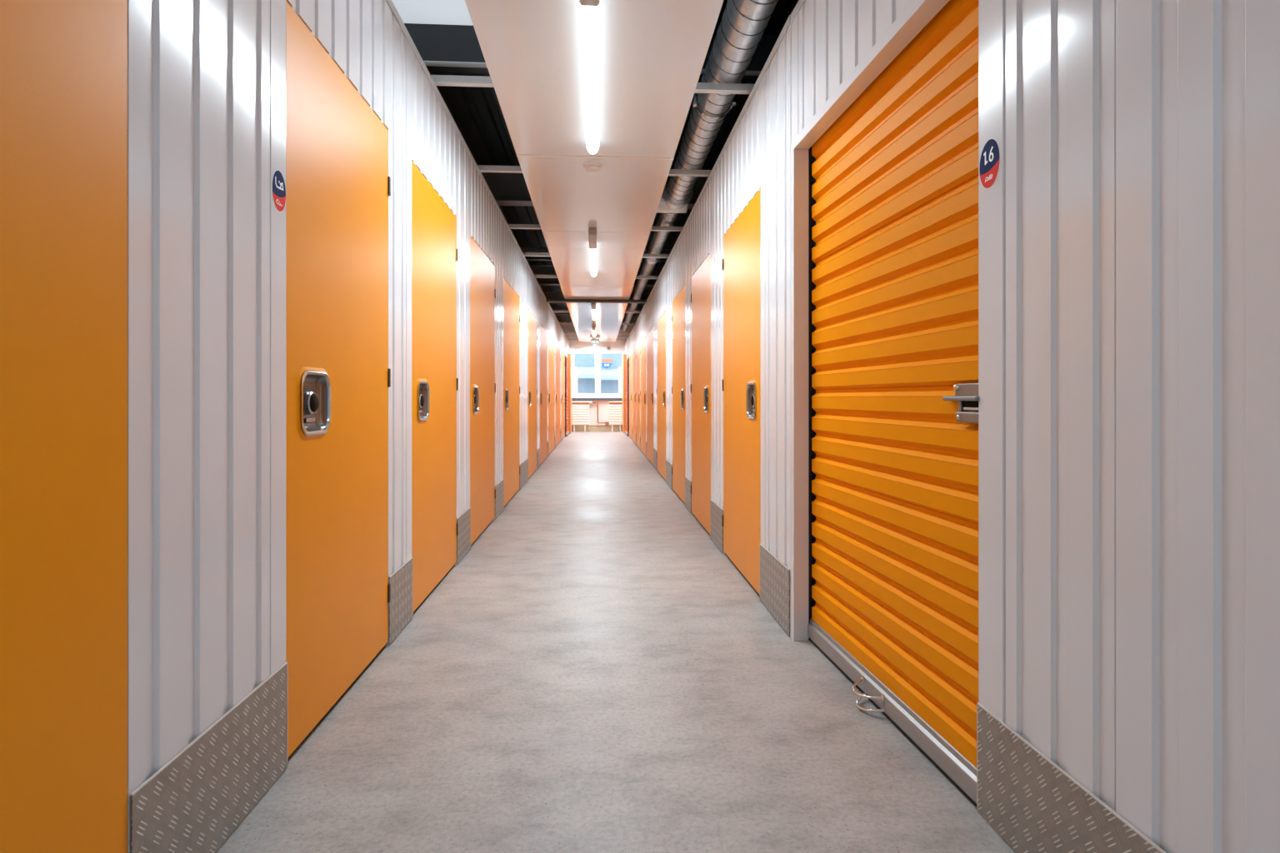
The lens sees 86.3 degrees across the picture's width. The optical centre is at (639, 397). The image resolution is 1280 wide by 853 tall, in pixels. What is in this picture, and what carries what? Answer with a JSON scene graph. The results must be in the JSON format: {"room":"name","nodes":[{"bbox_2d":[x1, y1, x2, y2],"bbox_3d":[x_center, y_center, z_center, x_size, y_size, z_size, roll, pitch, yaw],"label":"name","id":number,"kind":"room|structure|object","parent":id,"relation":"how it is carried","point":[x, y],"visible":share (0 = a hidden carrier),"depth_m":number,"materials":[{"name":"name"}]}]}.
{"room":"self-storage corridor","nodes":[
{"label":"self-storage corridor","id":0,"kind":"room"},
{"bbox_2d":[127,0,569,852],"bbox_3d":[-1.200,-0.306,5.587,0.031,2.612,29.300,0,0,-4],"label":"wall","id":1,"kind":"structure","parent":0,"point":[207,78],"depth_m":1.57,"materials":[{"name":"white metal"}]},
{"bbox_2d":[0,0,127,852],"bbox_3d":[-0.902,-0.037,0.736,0.050,2.072,0.972,0,0,-4],"label":"door","id":2,"kind":"structure","parent":1,"relation":"in","point":[63,63],"depth_m":1.07,"materials":[{"name":"orange metal"}]},
{"bbox_2d":[130,662,287,852],"bbox_3d":[-0.932,0.854,1.534,0.005,0.284,0.615,0,0,-4],"label":"kick plate","id":3,"kind":"object","parent":1,"relation":"attached to","point":[193,803],"visible":1,"depth_m":1.50,"materials":[{"name":"metal"}]},
{"bbox_2d":[271,170,285,212],"bbox_3d":[-0.951,-0.545,1.801,0.001,0.109,0.079,0,0,-4],"label":"sticker","id":4,"kind":"object","parent":1,"relation":"attached to","point":[278,188],"visible":1,"depth_m":1.80,"materials":[{"name":"multicoloured"}]},
{"bbox_2d":[285,0,390,760],"bbox_3d":[-0.998,-0.037,2.299,0.050,2.072,0.907,0,0,-4],"label":"door","id":5,"kind":"structure","parent":1,"relation":"in","point":[338,182],"depth_m":2.16,"materials":[{"name":"orange metal"}]},
{"bbox_2d":[303,375,327,430],"bbox_3d":[-0.971,0.015,2.027,0.018,0.164,0.187,0,0,-4],"label":"door handle","id":6,"kind":"object","parent":5,"relation":"on","point":[315,387],"depth_m":2.05,"materials":[{"name":"grey metal"}]},
{"bbox_2d":[389,557,413,645],"bbox_3d":[-1.017,0.858,2.916,0.005,0.276,0.342,0,0,-4],"label":"kick plate","id":7,"kind":"object","parent":1,"relation":"attached to","point":[401,605],"visible":1,"depth_m":2.90,"materials":[{"name":"metal"}]},
{"bbox_2d":[411,160,458,613],"bbox_3d":[-1.077,-0.037,3.585,0.050,2.072,0.989,0,0,-4],"label":"door","id":8,"kind":"structure","parent":1,"relation":"in","point":[434,251],"depth_m":3.47,"materials":[{"name":"orange metal"}]},
{"bbox_2d":[419,384,427,418],"bbox_3d":[-1.048,0.015,3.273,0.018,0.164,0.187,0,0,-4],"label":"door handle","id":9,"kind":"object","parent":8,"relation":"on","point":[422,387],"depth_m":3.33,"materials":[{"name":"grey metal"}]},
{"bbox_2d":[456,507,470,564],"bbox_3d":[-1.101,0.858,4.283,0.005,0.276,0.422,0,0,-4],"label":"kick plate","id":10,"kind":"object","parent":1,"relation":"attached to","point":[463,539],"visible":1,"depth_m":4.26,"materials":[{"name":"metal"}]},
{"bbox_2d":[386,0,569,343],"bbox_3d":[-1.206,-1.597,5.581,0.049,0.038,29.290,0,0,-4],"label":"trim","id":11,"kind":"structure","parent":1,"relation":"attached to","point":[390,2],"depth_m":3.84,"materials":[{"name":"grey metal"}]},
{"bbox_2d":[470,235,495,545],"bbox_3d":[-1.167,-0.037,5.042,0.050,2.072,1.088,0,0,-4],"label":"door","id":12,"kind":"structure","parent":1,"relation":"in","point":[482,291],"depth_m":4.96,"materials":[{"name":"orange metal"}]},
{"bbox_2d":[474,388,477,411],"bbox_3d":[-1.135,0.015,4.680,0.018,0.164,0.187,0,0,-4],"label":"door handle","id":13,"kind":"object","parent":12,"relation":"on","point":[475,389],"depth_m":4.76,"materials":[{"name":"grey metal"}]},
{"bbox_2d":[495,479,504,519],"bbox_3d":[-1.196,0.858,5.829,0.005,0.276,0.500,0,0,-4],"label":"kick plate","id":14,"kind":"object","parent":1,"relation":"attached to","point":[499,500],"visible":1,"depth_m":5.81,"materials":[{"name":"metal"}]},
{"bbox_2d":[503,277,519,507],"bbox_3d":[-1.270,-0.037,6.712,0.050,2.072,1.261,0,0,-4],"label":"door","id":15,"kind":"structure","parent":1,"relation":"in","point":[511,300],"depth_m":6.57,"materials":[{"name":"orange metal"}]},
{"bbox_2d":[505,390,508,408],"bbox_3d":[-1.233,0.015,6.279,0.018,0.164,0.187,0,0,-4],"label":"door handle","id":16,"kind":"object","parent":15,"relation":"on","point":[507,392],"depth_m":6.36,"materials":[{"name":"grey metal"}]},
{"bbox_2d":[520,458,528,489],"bbox_3d":[-1.315,0.858,7.765,0.005,0.276,0.860,0,0,-4],"label":"kick plate","id":17,"kind":"object","parent":1,"relation":"attached to","point":[523,466],"visible":1,"depth_m":7.70,"materials":[{"name":"metal"}]},
{"bbox_2d":[527,308,536,479],"bbox_3d":[-1.400,-0.037,8.830,0.050,2.072,1.264,0,0,-4],"label":"door","id":18,"kind":"structure","parent":1,"relation":"in","point":[532,321],"depth_m":8.74,"materials":[{"name":"orange metal"}]},
{"bbox_2d":[537,447,539,469],"bbox_3d":[-1.433,0.858,9.670,0.005,0.276,0.431,0,0,-4],"label":"kick plate","id":19,"kind":"object","parent":1,"relation":"attached to","point":[538,449],"visible":1,"depth_m":9.66,"materials":[{"name":"metal"}]},
{"bbox_2d":[540,325,547,464],"bbox_3d":[-1.511,-0.037,10.632,0.050,2.072,1.487,0,0,-4],"label":"door","id":20,"kind":"structure","parent":1,"relation":"in","point":[543,335],"depth_m":10.62,"materials":[{"name":"orange metal"}]},
{"bbox_2d":[548,335,554,455],"bbox_3d":[-1.623,-0.037,12.440,0.050,2.072,1.684,0,0,-4],"label":"door","id":21,"kind":"structure","parent":1,"relation":"in","point":[551,343],"depth_m":12.32,"materials":[{"name":"orange metal"}]},
{"bbox_2d":[555,345,560,446],"bbox_3d":[-1.747,-0.037,14.456,0.050,2.072,1.844,0,0,-4],"label":"door","id":22,"kind":"structure","parent":1,"relation":"in","point":[557,350],"depth_m":14.38,"materials":[{"name":"orange metal"}]},
{"bbox_2d":[561,352,564,439],"bbox_3d":[-1.876,-0.037,16.557,0.050,2.072,1.534,0,0,-4],"label":"door","id":23,"kind":"structure","parent":1,"relation":"in","point":[562,354],"depth_m":16.43,"materials":[{"name":"orange metal"}]},
{"bbox_2d":[565,355,569,436],"bbox_3d":[-1.933,-0.036,18.165,0.046,2.072,1.382,0,0,-4],"label":"door","id":24,"kind":"structure","parent":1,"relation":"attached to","point":[567,432],"depth_m":17.90,"materials":[{"name":"orange metal"}]},
{"bbox_2d":[567,354,572,434],"bbox_3d":[-2.001,-0.110,19.509,0.085,2.220,1.190,0,0,-4],"label":"trim","id":25,"kind":"structure","parent":1,"relation":"attached to","point":[569,356],"depth_m":18.92,"materials":[{"name":"orange metal"}]},
{"bbox_2d":[430,75,754,94],"bbox_3d":[-0.240,-1.634,3.567,1.700,0.036,0.044,0,0,-4],"label":"crossbar","id":26,"kind":"object","parent":1,"relation":"on","point":[439,80],"visible":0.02,"depth_m":3.54,"materials":[{"name":"grey metal"}]},
{"bbox_2d":[620,0,778,331],"bbox_3d":[0.155,-1.765,8.124,0.292,0.256,18.207,0,0,-4],"label":"ventilation duct","id":27,"kind":"object","parent":26,"relation":"on","point":[743,23],"visible":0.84,"depth_m":3.98,"materials":[{"name":"metal"}]},
{"bbox_2d":[692,92,735,119],"bbox_3d":[0.438,-1.780,4.035,0.256,0.259,0.032,0,0,-4],"label":"clamp","id":28,"kind":"object","parent":27,"relation":"attached to","point":[694,102],"visible":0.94,"depth_m":4.03,"materials":[{"name":"silver metal"}]},
{"bbox_2d":[477,165,711,176],"bbox_3d":[-0.323,-1.634,4.924,1.700,0.036,0.044,0,0,-4],"label":"crossbar","id":29,"kind":"object","parent":1,"relation":"attached to","point":[483,168],"visible":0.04,"depth_m":4.91,"materials":[{"name":"grey metal"}]},
{"bbox_2d":[508,224,683,231],"bbox_3d":[-0.424,-1.634,6.566,1.700,0.036,0.044,0,0,-4],"label":"crossbar","id":30,"kind":"object","parent":1,"relation":"attached to","point":[511,226],"visible":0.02,"depth_m":6.53,"materials":[{"name":"grey"}]},
{"bbox_2d":[522,252,669,258],"bbox_3d":[-0.502,-1.634,7.834,1.700,0.036,0.044,0,0,-4],"label":"crossbar","id":31,"kind":"object","parent":1,"relation":"on","point":[526,254],"visible":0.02,"depth_m":7.80,"materials":[{"name":"grey metal"}]},
{"bbox_2d":[546,299,646,303],"bbox_3d":[-0.707,-1.577,11.158,1.620,0.043,0.120,0,0,-4],"label":"ceiling beam","id":32,"kind":"structure","parent":1,"relation":"attached to","point":[568,301],"depth_m":11.10,"materials":[{"name":"grey metal"}]},
{"bbox_2d":[534,275,659,279],"bbox_3d":[-0.589,-1.634,9.231,1.700,0.036,0.044,0,0,-4],"label":"crossbar","id":33,"kind":"object","parent":1,"relation":"attached to","point":[536,276],"visible":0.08,"depth_m":9.24,"materials":[{"name":"grey metal"}]},
{"bbox_2d":[559,322,634,324],"bbox_3d":[-0.948,-1.634,15.070,1.700,0.036,0.044,0,0,-4],"label":"crossbar","id":34,"kind":"object","parent":1,"relation":"on","point":[559,322],"visible":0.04,"depth_m":15.05,"materials":[{"name":"grey metal"}]},
{"bbox_2d":[553,310,641,313],"bbox_3d":[-0.819,-1.634,12.974,1.700,0.036,0.044,0,0,-4],"label":"crossbar","id":35,"kind":"object","parent":1,"relation":"on","point":[626,312],"visible":0.23,"depth_m":12.99,"materials":[{"name":"grey metal"}]},
{"bbox_2d":[564,331,630,334],"bbox_3d":[-1.077,-1.634,17.166,1.700,0.036,0.044,0,0,-4],"label":"crossbar","id":36,"kind":"object","parent":1,"relation":"on","point":[564,332],"visible":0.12,"depth_m":17.18,"materials":[{"name":"grey metal"}]},
{"bbox_2d":[560,322,634,431],"bbox_3d":[-1.257,-0.700,20.411,4.600,3.400,0.300,0,0,-4],"label":"wall","id":37,"kind":"structure","parent":0,"point":[619,346],"depth_m":20.26,"materials":[{"name":"white paint"}]},
{"bbox_2d":[572,425,622,431],"bbox_3d":[-1.267,0.900,20.253,1.640,0.200,0.015,0,0,-4],"label":"baseboard","id":38,"kind":"structure","parent":37,"relation":"attached to","point":[577,427],"depth_m":20.25,"materials":[{"name":"beige paint"}]},
{"bbox_2d":[570,351,624,400],"bbox_3d":[-1.248,-0.647,20.262,1.700,1.445,0.200,0,0,-4],"label":"window","id":39,"kind":"structure","parent":37,"relation":"in","point":[597,396],"depth_m":20.28,"materials":[{"name":"white"}]},
{"bbox_2d":[215,431,1015,852],"bbox_3d":[-0.356,1.060,5.789,4.600,0.120,29.600,0,0,-4],"label":"floor","id":40,"kind":"structure","parent":0,"point":[594,674],"depth_m":2.09,"materials":[{"name":"concrete"}]},
{"bbox_2d":[572,401,589,431],"bbox_3d":[-1.764,0.550,20.146,0.535,0.900,0.128,0,0,-4],"label":"radiator","id":41,"kind":"object","parent":40,"relation":"on","point":[580,409],"visible":0.8,"depth_m":20.09,"materials":[{"name":"white metal"}]},
{"bbox_2d":[572,402,589,404],"bbox_3d":[-1.764,0.170,20.150,0.515,0.060,0.080,0,0,-4],"label":"grille","id":42,"kind":"object","parent":41,"relation":"attached to","point":[573,403],"depth_m":20.11,"materials":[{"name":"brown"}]},
{"bbox_2d":[609,401,622,431],"bbox_3d":[-0.684,0.550,20.212,0.460,0.900,0.128,0,0,-4],"label":"radiator","id":43,"kind":"object","parent":40,"relation":"on","point":[615,407],"visible":0.79,"depth_m":20.15,"materials":[{"name":"white metal"}]},
{"bbox_2d":[589,401,609,426],"bbox_3d":[-1.202,0.475,20.176,0.580,0.750,0.083,0,0,-4],"label":"pipe","id":44,"kind":"object","parent":43,"relation":"attached to","point":[606,422],"visible":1,"depth_m":20.16,"materials":[{"name":"orange metal"}]},
{"bbox_2d":[609,402,622,404],"bbox_3d":[-0.684,0.170,20.216,0.440,0.060,0.080,0,0,-4],"label":"grille","id":45,"kind":"object","parent":43,"relation":"attached to","point":[610,403],"depth_m":20.17,"materials":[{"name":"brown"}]},
{"bbox_2d":[429,0,811,323],"bbox_3d":[-0.347,-2.255,5.639,4.600,0.090,29.300,0,0,-4],"label":"ceiling","id":46,"kind":"structure","parent":0,"point":[477,112],"depth_m":5.76,"materials":[{"name":"black"}]},
{"bbox_2d":[391,0,473,25],"bbox_3d":[-0.911,-2.200,2.348,1.450,0.030,3.680,0,0,-4],"label":"ceiling light","id":47,"kind":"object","parent":46,"relation":"attached to","point":[422,12],"depth_m":3.90,"materials":[{"name":"white plastic"}]},
{"bbox_2d":[465,0,723,157],"bbox_3d":[-0.136,-1.605,1.968,1.040,0.009,5.139,0,0,-4],"label":"ceiling panel","id":48,"kind":"object","parent":46,"relation":"attached to","point":[653,52],"visible":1,"depth_m":3.30,"materials":[{"name":"white"}]},
{"bbox_2d":[579,0,599,154],"bbox_3d":[-0.228,-1.562,3.182,0.082,0.076,2.260,0,0,-4],"label":"ceiling light","id":49,"kind":"object","parent":48,"relation":"attached to","point":[589,9],"visible":1,"depth_m":3.17,"materials":[{"name":"white plastic"}]},
{"bbox_2d":[516,154,674,232],"bbox_3d":[-0.357,-1.603,5.552,1.040,0.013,2.067,0,0,-4],"label":"ceiling panel","id":50,"kind":"object","parent":46,"relation":"attached to","point":[624,195],"depth_m":5.29,"materials":[{"name":"white"}]},
{"bbox_2d":[583,161,601,171],"bbox_3d":[-0.327,-1.579,4.689,0.122,0.040,0.122,0,0,-4],"label":"smoke detector","id":51,"kind":"object","parent":50,"relation":"attached to","point":[589,166],"visible":1,"depth_m":4.65,"materials":[{"name":"white plastic"}]},
{"bbox_2d":[547,247,644,287],"bbox_3d":[-0.544,-1.605,8.583,1.040,0.009,2.594,0,0,-4],"label":"ceiling panel","id":52,"kind":"object","parent":46,"relation":"attached to","point":[617,267],"visible":0.94,"depth_m":8.30,"materials":[{"name":"white paint"}]},
{"bbox_2d":[588,227,597,276],"bbox_3d":[-0.514,-1.562,7.533,0.082,0.076,2.260,0,0,-4],"label":"ceiling light","id":53,"kind":"object","parent":52,"relation":"attached to","point":[592,231],"visible":1,"depth_m":7.11,"materials":[{"name":"white plastic"}]},
{"bbox_2d":[589,248,597,276],"bbox_3d":[-0.533,-1.556,7.845,0.082,0.066,1.635,0,0,-4],"label":"diffuser","id":54,"kind":"object","parent":53,"relation":"attached to","point":[593,252],"depth_m":7.70,"materials":[{"name":"white plastic"}]},
{"bbox_2d":[542,230,649,248],"bbox_3d":[-0.442,-1.605,6.936,1.040,0.009,0.694,0,0,-4],"label":"ceiling panel","id":55,"kind":"object","parent":46,"relation":"attached to","point":[552,238],"visible":0.89,"depth_m":6.91,"materials":[{"name":"white"}]},
{"bbox_2d":[560,286,632,299],"bbox_3d":[-0.660,-1.605,10.479,1.040,0.009,1.194,0,0,-4],"label":"ceiling panel","id":56,"kind":"object","parent":46,"relation":"attached to","point":[569,292],"visible":1,"depth_m":10.41,"materials":[{"name":"white"}]},
{"bbox_2d":[575,332,618,342],"bbox_3d":[-1.131,-1.605,18.115,1.040,0.009,2.894,0,0,-4],"label":"ceiling panel","id":57,"kind":"object","parent":46,"relation":"attached to","point":[582,337],"visible":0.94,"depth_m":17.97,"materials":[{"name":"white"}]},
{"bbox_2d":[590,335,599,344],"bbox_3d":[-1.158,-1.482,17.582,0.260,0.234,0.260,0,0,-4],"label":"exit sign","id":58,"kind":"object","parent":57,"relation":"hanging from","point":[593,342],"visible":0.95,"depth_m":17.56,"materials":[{"name":"grey"}]},
{"bbox_2d":[565,299,629,323],"bbox_3d":[-0.806,-1.605,12.850,1.040,0.009,3.544,0,0,-4],"label":"ceiling panel","id":59,"kind":"object","parent":46,"relation":"attached to","point":[579,312],"visible":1,"depth_m":12.86,"materials":[{"name":"white"}]},
{"bbox_2d":[590,303,596,319],"bbox_3d":[-0.832,-1.562,12.362,0.082,0.076,2.260,0,0,-4],"label":"ceiling light","id":60,"kind":"object","parent":59,"relation":"attached to","point":[593,305],"visible":0.8,"depth_m":12.14,"materials":[{"name":"white plastic"}]},
{"bbox_2d":[591,306,596,319],"bbox_3d":[-0.851,-1.556,12.674,0.082,0.066,1.635,0,0,-4],"label":"diffuser","id":61,"kind":"object","parent":60,"relation":"attached to","point":[593,311],"depth_m":12.50,"materials":[{"name":"white plastic"}]},
{"bbox_2d":[573,323,621,332],"bbox_3d":[-0.979,-1.605,15.644,1.040,0.009,2.044,0,0,-4],"label":"ceiling panel","id":62,"kind":"object","parent":46,"relation":"attached to","point":[579,327],"visible":1,"depth_m":15.62,"materials":[{"name":"white"}]},
{"bbox_2d":[591,325,595,337],"bbox_3d":[-1.081,-1.562,16.094,0.082,0.076,2.260,0,0,-4],"label":"ceiling light","id":63,"kind":"object","parent":62,"relation":"attached to","point":[593,327],"visible":1,"depth_m":15.46,"materials":[{"name":"white plastic"}]},
{"bbox_2d":[625,15,790,638],"bbox_3d":[0.103,-0.295,11.578,0.031,2.590,17.500,0,0,-4],"label":"wall","id":64,"kind":"structure","parent":0,"point":[757,156],"depth_m":3.35,"materials":[{"name":"white metal"}]},
{"bbox_2d":[622,354,626,433],"bbox_3d":[-0.452,-0.110,19.654,0.085,2.220,1.090,0,0,-4],"label":"trim","id":65,"kind":"structure","parent":64,"relation":"attached to","point":[624,357],"depth_m":19.11,"materials":[{"name":"orange metal"}]},
{"bbox_2d":[625,359,628,436],"bbox_3d":[-0.358,-0.016,18.382,0.046,2.032,1.342,0,0,-4],"label":"door","id":66,"kind":"structure","parent":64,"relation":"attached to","point":[627,361],"depth_m":18.29,"materials":[{"name":"orange metal"}]},
{"bbox_2d":[629,354,632,439],"bbox_3d":[-0.217,-0.017,16.785,0.050,2.032,1.503,0,0,-4],"label":"door","id":67,"kind":"structure","parent":64,"relation":"in","point":[631,356],"depth_m":16.85,"materials":[{"name":"orange metal"}]},
{"bbox_2d":[632,350,635,444],"bbox_3d":[-0.116,-0.017,15.148,0.050,2.032,1.399,0,0,-4],"label":"door","id":68,"kind":"structure","parent":64,"relation":"in","point":[634,352],"depth_m":14.94,"materials":[{"name":"orange metal"}]},
{"bbox_2d":[636,344,639,449],"bbox_3d":[-0.025,-0.017,13.658,0.050,2.032,1.280,0,0,-4],"label":"door","id":69,"kind":"structure","parent":64,"relation":"in","point":[638,347],"depth_m":13.41,"materials":[{"name":"orange metal"}]},
{"bbox_2d":[640,336,645,455],"bbox_3d":[0.071,-0.017,12.111,0.050,2.032,1.473,0,0,-4],"label":"door","id":70,"kind":"structure","parent":64,"relation":"in","point":[642,352],"depth_m":11.95,"materials":[{"name":"orange metal"}]},
{"bbox_2d":[646,326,653,465],"bbox_3d":[0.169,-0.017,10.510,0.050,2.032,1.394,0,0,-4],"label":"door","id":71,"kind":"structure","parent":64,"relation":"in","point":[650,335],"depth_m":10.43,"materials":[{"name":"orange metal"}]},
{"bbox_2d":[653,448,656,470],"bbox_3d":[0.210,0.856,9.533,0.005,0.280,0.549,0,0,-4],"label":"kick plate","id":72,"kind":"object","parent":64,"relation":"attached to","point":[654,449],"visible":1,"depth_m":9.47,"materials":[{"name":"metal"}]},
{"bbox_2d":[657,310,665,480],"bbox_3d":[0.284,-0.017,8.643,0.050,2.032,1.248,0,0,-4],"label":"door","id":73,"kind":"structure","parent":64,"relation":"in","point":[662,321],"depth_m":8.54,"materials":[{"name":"orange metal"}]},
{"bbox_2d":[665,459,672,490],"bbox_3d":[0.324,0.856,7.679,0.005,0.280,0.668,0,0,-4],"label":"kick plate","id":74,"kind":"object","parent":64,"relation":"attached to","point":[668,465],"visible":1,"depth_m":7.68,"materials":[{"name":"metal"}]},
{"bbox_2d":[671,285,685,504],"bbox_3d":[0.398,-0.017,6.799,0.050,2.032,1.108,0,0,-4],"label":"door","id":75,"kind":"structure","parent":64,"relation":"in","point":[678,317],"depth_m":6.71,"materials":[{"name":"orange metal"}]},
{"bbox_2d":[685,476,690,513],"bbox_3d":[0.425,0.856,6.047,0.005,0.280,0.385,0,0,-4],"label":"kick plate","id":76,"kind":"object","parent":64,"relation":"attached to","point":[687,482],"visible":1,"depth_m":6.04,"materials":[{"name":"metal"}]},
{"bbox_2d":[690,253,710,534],"bbox_3d":[0.487,-0.017,5.351,0.050,2.032,1.022,0,0,-4],"label":"door","id":77,"kind":"structure","parent":64,"relation":"in","point":[701,279],"depth_m":5.30,"materials":[{"name":"orange metal"}]},
{"bbox_2d":[705,389,707,410],"bbox_3d":[0.497,0.015,5.021,0.018,0.164,0.187,0,0,-4],"label":"door handle","id":78,"kind":"object","parent":77,"relation":"on","point":[706,390],"depth_m":5.10,"materials":[{"name":"grey metal"}]},
{"bbox_2d":[625,15,790,344],"bbox_3d":[0.109,-1.575,11.574,0.049,0.038,17.490,0,0,-4],"label":"trim","id":79,"kind":"structure","parent":64,"relation":"attached to","point":[787,22],"depth_m":3.92,"materials":[{"name":"grey metal"}]},
{"bbox_2d":[710,499,723,553],"bbox_3d":[0.514,0.856,4.602,0.005,0.280,0.465,0,0,-4],"label":"kick plate","id":80,"kind":"object","parent":64,"relation":"attached to","point":[716,512],"visible":1,"depth_m":4.60,"materials":[{"name":"metal"}]},
{"bbox_2d":[721,188,760,596],"bbox_3d":[0.578,-0.017,3.871,0.050,2.032,1.011,0,0,-4],"label":"door","id":81,"kind":"structure","parent":64,"relation":"in","point":[741,262],"depth_m":3.80,"materials":[{"name":"orange metal"}]},
{"bbox_2d":[747,385,754,416],"bbox_3d":[0.588,0.015,3.547,0.018,0.164,0.187,0,0,-4],"label":"door handle","id":82,"kind":"object","parent":81,"relation":"on","point":[751,388],"depth_m":3.61,"materials":[{"name":"grey metal"}]},
{"bbox_2d":[760,543,789,636],"bbox_3d":[0.606,0.856,3.105,0.005,0.280,0.511,0,0,-4],"label":"kick plate","id":83,"kind":"object","parent":64,"relation":"attached to","point":[774,575],"visible":1,"depth_m":3.06,"materials":[{"name":"metal"}]},
{"bbox_2d":[790,149,808,641],"bbox_3d":[0.660,-0.011,2.828,0.064,2.022,0.041,0,0,-4],"label":"trim","id":84,"kind":"structure","parent":64,"relation":"attached to","point":[799,157],"depth_m":2.81,"materials":[{"name":"white metal"}]},
{"bbox_2d":[790,0,1279,852],"bbox_3d":[1.059,-0.295,-3.039,0.135,2.590,11.803,0,0,-4],"label":"wall","id":85,"kind":"structure","parent":0,"point":[1129,219],"depth_m":1.18,"materials":[{"name":"white metal"}]},
{"bbox_2d":[790,0,804,24],"bbox_3d":[0.711,-1.575,2.228,0.049,0.038,1.243,0,0,-6],"label":"trim","id":86,"kind":"structure","parent":85,"relation":"attached to","point":[800,2],"depth_m":2.77,"materials":[{"name":"grey metal"}]},
{"bbox_2d":[790,0,949,151],"bbox_3d":[0.719,-1.042,2.228,0.063,0.040,1.243,0,0,-6],"label":"trim","id":87,"kind":"structure","parent":85,"relation":"attached to","point":[918,13],"depth_m":2.11,"materials":[{"name":"white metal"}]},
{"bbox_2d":[807,0,979,807],"bbox_3d":[0.741,-0.044,2.234,0.110,2.088,1.204,0,0,-6],"label":"roller shutter","id":88,"kind":"object","parent":85,"relation":"attached to","point":[893,398],"visible":0.88,"depth_m":2.04,"materials":[{"name":"orange metal"}]},
{"bbox_2d":[979,138,999,189],"bbox_3d":[0.817,-0.548,1.599,0.002,0.115,0.085,0,0,-4],"label":"sticker","id":89,"kind":"object","parent":85,"relation":"attached to","point":[989,164],"visible":1,"depth_m":1.60,"materials":[{"name":"blue"}]},
{"bbox_2d":[985,174,993,182],"bbox_3d":[0.817,-0.515,1.600,0.001,0.012,0.033,0,0,-4],"label":"print","id":90,"kind":"object","parent":89,"relation":"attached to","point":[988,177],"depth_m":1.60,"materials":[{"name":"white"}]},
{"bbox_2d":[976,703,1166,852],"bbox_3d":[0.863,0.865,0.852,0.005,0.262,1.594,0,0,-4],"label":"kick plate","id":91,"kind":"object","parent":85,"relation":"attached to","point":[1032,803],"visible":1,"depth_m":1.43,"materials":[{"name":"metal"}]},
{"bbox_3d":[-2.693,-0.700,5.495,0.100,3.400,29.300,0,0,-4],"label":"wall","id":92,"kind":"structure","parent":0,"visible":0},
{"bbox_2d":[404,23,779,81],"bbox_3d":[-0.251,-2.057,4.082,4.600,0.223,0.120,0,0,-4],"label":"roof beam","id":93,"kind":"structure","parent":92,"relation":"attached to","point":[445,42],"depth_m":3.97,"materials":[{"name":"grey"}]},
{"bbox_2d":[423,60,761,75],"bbox_3d":[-0.246,-1.925,3.992,4.600,0.027,0.028,0,0,-4],"label":"crossbar","id":94,"kind":"object","parent":93,"relation":"attached to","point":[435,63],"visible":0.02,"depth_m":3.94,"materials":[{"name":"grey metal"}]},
{"bbox_2d":[481,172,708,209],"bbox_3d":[-0.408,-2.025,6.622,4.600,0.310,0.170,0,0,-4],"label":"roof beam","id":95,"kind":"structure","parent":92,"relation":"attached to","point":[507,188],"depth_m":6.57,"materials":[{"name":"grey metal"}]},
{"bbox_2d":[529,265,663,286],"bbox_3d":[-0.699,-2.025,11.354,4.600,0.310,0.150,0,0,-4],"label":"roof beam","id":96,"kind":"structure","parent":92,"relation":"attached to","point":[537,269],"depth_m":11.30,"materials":[{"name":"grey metal"}]},
{"bbox_2d":[520,247,672,262],"bbox_3d":[-0.593,-2.015,9.627,4.600,0.170,0.090,0,0,-4],"label":"roof beam","id":97,"kind":"structure","parent":92,"relation":"attached to","point":[523,249],"depth_m":9.57,"materials":[{"name":"grey metal"}]},
{"bbox_2d":[543,291,650,299],"bbox_3d":[-0.839,-2.015,13.619,4.600,0.170,0.090,0,0,-4],"label":"roof beam","id":98,"kind":"structure","parent":92,"relation":"attached to","point":[549,295],"depth_m":13.56,"materials":[{"name":"grey metal"}]},
{"bbox_2d":[551,307,643,315],"bbox_3d":[-0.980,-2.015,15.915,4.600,0.170,0.090,0,0,-4],"label":"roof beam","id":99,"kind":"structure","parent":92,"relation":"attached to","point":[552,308],"depth_m":15.86,"materials":[{"name":"grey metal"}]},
{"bbox_3d":[-1.863,1.200,30.243,28.000,0.100,19.400,0,0,-4],"label":"ground","id":100,"kind":"structure","parent":0,"visible":0},
{"bbox_2d":[574,353,621,368],"bbox_3d":[-1.672,-1.025,27.149,24.000,4.350,0.400,0,0,-4],"label":"wall","id":101,"kind":"structure","parent":100,"relation":"on","point":[580,359],"depth_m":26.93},
{"bbox_2d":[577,366,594,378],"bbox_3d":[-2.180,-0.980,26.448,1.000,0.480,0.975,0,0,-4],"label":"awning","id":102,"kind":"object","parent":101,"relation":"attached to","point":[582,372],"visible":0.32,"depth_m":26.02,"materials":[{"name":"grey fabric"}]},
{"bbox_2d":[577,378,622,398],"bbox_3d":[-1.657,0.145,26.914,12.000,2.010,0.070,0,0,-4],"label":"wall","id":103,"kind":"structure","parent":101,"relation":"attached to","point":[584,385],"depth_m":26.87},
{"bbox_2d":[601,359,613,368],"bbox_3d":[-1.265,-1.315,26.645,0.470,0.370,0.616,0,0,-4],"label":"shop sign","id":104,"kind":"object","parent":101,"relation":"attached to","point":[607,365],"visible":1,"depth_m":26.34,"materials":[{"name":"brown"}]},
{"bbox_2d":[600,368,618,379],"bbox_3d":[-1.022,-0.920,26.520,0.980,0.480,0.975,0,0,-4],"label":"awning","id":105,"kind":"object","parent":101,"relation":"attached to","point":[606,373],"visible":0.66,"depth_m":26.07,"materials":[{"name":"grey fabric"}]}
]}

